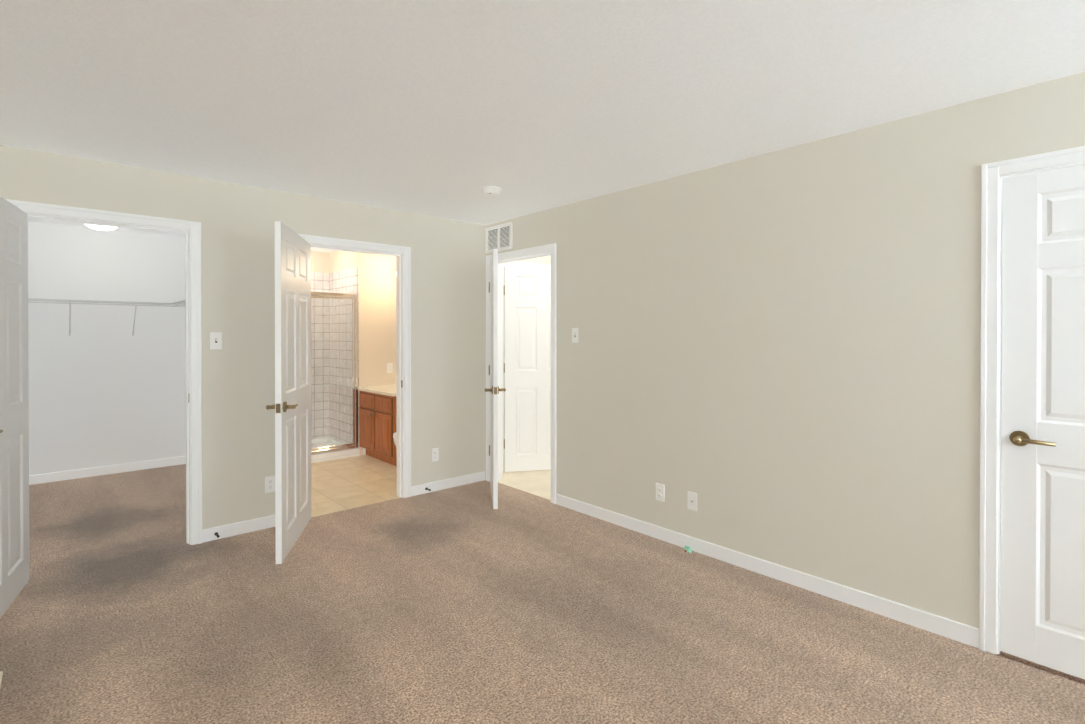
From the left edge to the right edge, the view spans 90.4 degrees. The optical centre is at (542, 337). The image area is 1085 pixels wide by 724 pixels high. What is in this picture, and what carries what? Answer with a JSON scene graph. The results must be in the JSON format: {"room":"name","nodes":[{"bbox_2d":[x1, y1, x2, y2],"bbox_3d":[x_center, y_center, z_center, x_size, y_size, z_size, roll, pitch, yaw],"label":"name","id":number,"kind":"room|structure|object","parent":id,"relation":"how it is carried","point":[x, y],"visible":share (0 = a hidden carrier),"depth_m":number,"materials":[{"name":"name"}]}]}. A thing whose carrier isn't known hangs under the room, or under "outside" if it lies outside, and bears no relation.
{"room":"empty bedroom","nodes":[
{"label":"empty bedroom","id":0,"kind":"room"},
{"bbox_2d":[28,221,395,475],"bbox_3d":[-1.898,0.149,3.997,3.680,2.410,0.061,0,0,-42],"label":"wall","id":1,"kind":"structure","parent":0,"point":[106,388],"depth_m":5.35,"materials":[{"name":"white paint"}]},
{"bbox_2d":[28,298,167,335],"bbox_3d":[-4.232,-0.186,5.137,1.742,0.337,0.306,0,0,-42],"label":"closet shelf","id":2,"kind":"object","parent":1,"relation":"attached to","point":[31,299],"depth_m":5.06,"materials":[{"name":"white metal"}]},
{"bbox_2d":[29,456,185,484],"bbox_3d":[-4.329,1.304,5.261,1.680,0.085,0.012,0,0,-42],"label":"baseboard","id":3,"kind":"structure","parent":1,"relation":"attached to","point":[127,467],"depth_m":5.28,"materials":[{"name":"white paint"}]},
{"bbox_2d":[168,300,184,306],"bbox_3d":[-3.154,-0.181,4.991,0.332,0.329,1.350,0,0,-42],"label":"closet shelf","id":4,"kind":"object","parent":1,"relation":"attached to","point":[180,303],"depth_m":5.39,"materials":[{"name":"white metal"}]},
{"bbox_2d":[311,272,326,438],"bbox_3d":[-3.101,0.265,6.454,1.090,2.150,0.006,0,0,-42],"label":"shower wall tile","id":5,"kind":"structure","parent":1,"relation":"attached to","point":[318,280],"depth_m":6.73,"materials":[{"name":"white tile"}]},
{"bbox_2d":[327,267,358,447],"bbox_3d":[-2.393,0.265,6.476,0.006,2.150,0.900,0,0,-42],"label":"shower wall tile","id":6,"kind":"structure","parent":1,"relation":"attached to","point":[345,281],"depth_m":6.53,"materials":[{"name":"white tile"}]},
{"bbox_2d":[387,363,392,372],"bbox_3d":[-1.810,0.360,6.388,0.070,0.115,0.008,0,0,-42],"label":"outlet","id":7,"kind":"object","parent":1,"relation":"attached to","point":[389,367],"visible":1,"depth_m":6.39,"materials":[{"name":"white plastic"}]},
{"bbox_2d":[311,454,401,516],"bbox_3d":[-2.107,1.375,5.577,1.890,0.060,2.750,0,0,-42],"label":"floor","id":8,"kind":"structure","parent":0,"point":[342,484],"depth_m":4.98,"materials":[{"name":"beige tile"}]},
{"bbox_2d":[311,437,359,462],"bbox_3d":[-2.786,1.299,6.109,1.072,0.085,0.931,0,0,-42],"label":"shower pan","id":9,"kind":"object","parent":8,"relation":"on","point":[333,455],"visible":0.15,"depth_m":6.02,"materials":[{"name":"white plastic"}]},
{"bbox_2d":[311,291,357,453],"bbox_3d":[-2.501,0.380,5.786,1.072,1.753,0.063,0,0,-42],"label":"shower enclosure","id":10,"kind":"object","parent":9,"relation":"on","point":[354,372],"visible":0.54,"depth_m":6.03,"materials":[{"name":"clear glass"}]},
{"bbox_2d":[357,385,396,465],"bbox_3d":[-1.631,0.896,5.973,0.545,0.894,0.868,0,0,-42],"label":"bathroom vanity","id":11,"kind":"object","parent":8,"relation":"on","point":[377,417],"visible":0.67,"depth_m":5.78,"materials":[{"name":"brown wood"}]},
{"bbox_2d":[393,432,396,447],"bbox_3d":[-1.128,0.959,5.290,0.705,0.775,0.520,0,0,-42],"label":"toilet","id":12,"kind":"object","parent":8,"relation":"on","point":[395,438],"visible":0.02,"depth_m":5.06,"materials":[{"name":"white ceramic"}]},
{"bbox_2d":[498,454,550,499],"bbox_3d":[0.660,1.380,4.694,1.170,0.060,3.880,0,0,-42],"label":"floor","id":13,"kind":"structure","parent":0,"point":[536,482],"depth_m":5.05,"materials":[{"name":"tile"}]},
{"bbox_2d":[503,256,550,453],"bbox_3d":[0.669,0.145,4.695,1.145,2.410,3.880,0,0,-42],"label":"wall","id":14,"kind":"structure","parent":0,"point":[546,260],"depth_m":6.22,"materials":[{"name":"beige paint"}]},
{"bbox_2d":[502,261,550,473],"bbox_3d":[-0.118,0.287,5.608,0.890,2.115,0.072,0,0,-42],"label":"door frame","id":15,"kind":"structure","parent":14,"relation":"attached to","point":[521,264],"depth_m":5.33,"materials":[{"name":"white paint"}]},
{"bbox_2d":[504,267,550,471],"bbox_3d":[-0.011,0.316,5.430,0.772,2.030,0.167,0,0,-13],"label":"hall door","id":16,"kind":"structure","parent":14,"relation":"in","point":[527,368],"depth_m":5.38,"materials":[{"name":"white paint"}]},
{"bbox_2d":[0,464,1084,723],"bbox_3d":[-0.952,1.391,2.710,5.220,0.060,8.420,0,0,-42],"label":"floor carpet","id":17,"kind":"object","parent":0,"point":[464,604],"visible":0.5,"depth_m":2.48,"materials":[{"name":"brown carpet"}]},
{"bbox_2d":[0,671,2,687],"bbox_3d":[-2.228,1.359,1.975,0.340,0.012,0.270,0,0,-42],"label":"sample","id":18,"kind":"object","parent":17,"relation":"on","point":[1,673],"visible":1,"depth_m":2.15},
{"bbox_2d":[684,545,691,552],"bbox_3d":[0.916,1.337,3.412,0.051,0.038,0.058,0,0,-42],"label":"frog","id":19,"kind":"object","parent":17,"relation":"on","point":[687,548],"visible":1,"depth_m":3.40,"materials":[{"name":"green plastic"}]},
{"bbox_2d":[0,72,1084,628],"bbox_3d":[-0.329,0.163,1.529,4.570,2.410,5.830,0,0,-42],"label":"wall","id":20,"kind":"structure","parent":0,"point":[772,356],"depth_m":3.17,"materials":[{"name":"beige paint"}]},
{"bbox_2d":[0,196,29,617],"bbox_3d":[-2.652,0.332,2.629,0.167,2.030,0.844,0,0,-31],"label":"closet door","id":21,"kind":"structure","parent":20,"relation":"in","point":[14,487],"depth_m":2.77,"materials":[{"name":"white paint"}]},
{"bbox_2d":[5,199,201,544],"bbox_3d":[-2.634,0.300,3.288,0.927,2.115,0.137,0,0,-42],"label":"trim","id":22,"kind":"structure","parent":20,"relation":"attached to","point":[191,230],"depth_m":3.52,"materials":[{"name":"white paint"}]},
{"bbox_2d":[210,332,221,348],"bbox_3d":[-2.187,0.021,3.612,0.070,0.115,0.016,0,0,-42],"label":"light switch","id":23,"kind":"object","parent":20,"relation":"attached to","point":[215,340],"visible":1,"depth_m":3.61,"materials":[{"name":"white plastic"}]},
{"bbox_2d":[202,515,274,542],"bbox_3d":[-2.032,1.313,3.762,0.593,0.085,0.012,0,0,-42],"label":"baseboard","id":24,"kind":"structure","parent":20,"relation":"attached to","point":[247,526],"depth_m":3.70,"materials":[{"name":"white paint"}]},
{"bbox_2d":[265,475,274,492],"bbox_3d":[-1.941,1.046,3.843,0.070,0.115,0.008,0,0,-42],"label":"electrical outlet","id":25,"kind":"object","parent":20,"relation":"attached to","point":[269,483],"visible":0.96,"depth_m":3.84,"materials":[{"name":"white plastic"}]},
{"bbox_2d":[266,221,310,563],"bbox_3d":[-1.649,0.326,3.590,0.167,2.030,0.838,0,0,-12],"label":"bathroom door","id":26,"kind":"structure","parent":20,"relation":"in","point":[291,406],"depth_m":3.44,"materials":[{"name":"white paint"}]},
{"bbox_2d":[298,234,410,497],"bbox_3d":[-1.509,0.295,4.310,0.926,2.115,0.157,0,0,-42],"label":"door frame","id":27,"kind":"structure","parent":20,"relation":"attached to","point":[402,254],"depth_m":4.54,"materials":[{"name":"white paint"}]},
{"bbox_2d":[432,448,438,461],"bbox_3d":[-0.944,1.031,4.738,0.070,0.115,0.008,0,0,-42],"label":"electrical outlet","id":28,"kind":"object","parent":20,"relation":"attached to","point":[435,454],"visible":1,"depth_m":4.74,"materials":[{"name":"white plastic"}]},
{"bbox_2d":[411,471,484,495],"bbox_3d":[-0.833,1.307,4.837,0.777,0.085,0.012,0,0,-42],"label":"baseboard","id":29,"kind":"structure","parent":20,"relation":"attached to","point":[480,476],"depth_m":4.81,"materials":[{"name":"white paint"}]},
{"bbox_2d":[485,249,505,508],"bbox_3d":[-0.419,0.320,4.604,0.167,2.030,0.852,0,0,-7],"label":"entry door","id":30,"kind":"structure","parent":20,"relation":"in","point":[494,389],"depth_m":4.19,"materials":[{"name":"white paint"}]},
{"bbox_2d":[485,222,512,252],"bbox_3d":[-0.402,-0.909,4.927,0.022,0.235,0.385,0,0,-42],"label":"air vent","id":31,"kind":"object","parent":20,"relation":"in","point":[499,237],"visible":1,"depth_m":4.91,"materials":[{"name":"white plastic"}]},
{"bbox_2d":[486,243,555,503],"bbox_3d":[-0.159,0.292,4.766,0.157,2.115,0.950,0,0,-42],"label":"door frame","id":32,"kind":"structure","parent":20,"relation":"attached to","point":[530,253],"depth_m":4.86,"materials":[{"name":"white paint"}]},
{"bbox_2d":[572,328,577,342],"bbox_3d":[0.251,-0.018,4.207,0.016,0.115,0.070,0,0,-42],"label":"light switch","id":33,"kind":"object","parent":20,"relation":"attached to","point":[574,335],"visible":1,"depth_m":4.21,"materials":[{"name":"white plastic"}]},
{"bbox_2d":[656,483,664,501],"bbox_3d":[0.789,1.040,3.620,0.008,0.115,0.070,0,0,-42],"label":"electrical outlet","id":34,"kind":"object","parent":20,"relation":"attached to","point":[660,492],"visible":1,"depth_m":3.62,"materials":[{"name":"white plastic"}]},
{"bbox_2d":[688,491,696,510],"bbox_3d":[0.952,1.043,3.433,0.016,0.115,0.070,0,0,-42],"label":"outlet","id":35,"kind":"object","parent":20,"relation":"attached to","point":[692,500],"visible":1,"depth_m":3.43,"materials":[{"name":"white plastic"}]},
{"bbox_2d":[556,494,978,647],"bbox_3d":[1.014,1.315,3.369,0.012,0.085,2.704,0,0,-42],"label":"baseboard","id":36,"kind":"structure","parent":20,"relation":"attached to","point":[943,626],"depth_m":2.94,"materials":[{"name":"white paint"}]},
{"bbox_2d":[979,146,1084,654],"bbox_3d":[2.254,0.307,2.060,0.137,2.115,0.892,0,0,-42],"label":"door frame","id":37,"kind":"structure","parent":20,"relation":"attached to","point":[993,174],"depth_m":2.32,"materials":[{"name":"white paint"}]},
{"bbox_2d":[1000,165,1084,678],"bbox_3d":[2.237,0.335,2.039,0.167,2.030,0.765,0,0,-42],"label":"door","id":38,"kind":"structure","parent":20,"relation":"in","point":[1042,601],"depth_m":2.22,"materials":[{"name":"white paint"}]},
{"bbox_2d":[0,0,1084,252],"bbox_3d":[-0.789,-1.080,2.896,5.730,0.060,8.500,0,0,-42],"label":"ceiling","id":39,"kind":"structure","parent":0,"point":[444,108],"depth_m":2.21,"materials":[{"name":"paint"}]},
{"bbox_2d":[85,224,117,230],"bbox_3d":[-3.933,-1.010,4.805,0.300,0.102,0.300,0,0,-42],"label":"dome light","id":40,"kind":"object","parent":39,"relation":"attached to","point":[104,228],"visible":0.33,"depth_m":4.76,"materials":[{"name":"white glass"}]},
{"bbox_2d":[481,186,501,196],"bbox_3d":[-0.365,-1.034,3.831,0.148,0.042,0.148,0,0,-42],"label":"smoke detector","id":41,"kind":"object","parent":39,"relation":"attached to","point":[490,191],"visible":0.98,"depth_m":3.79,"materials":[{"name":"white plastic"}]}
]}

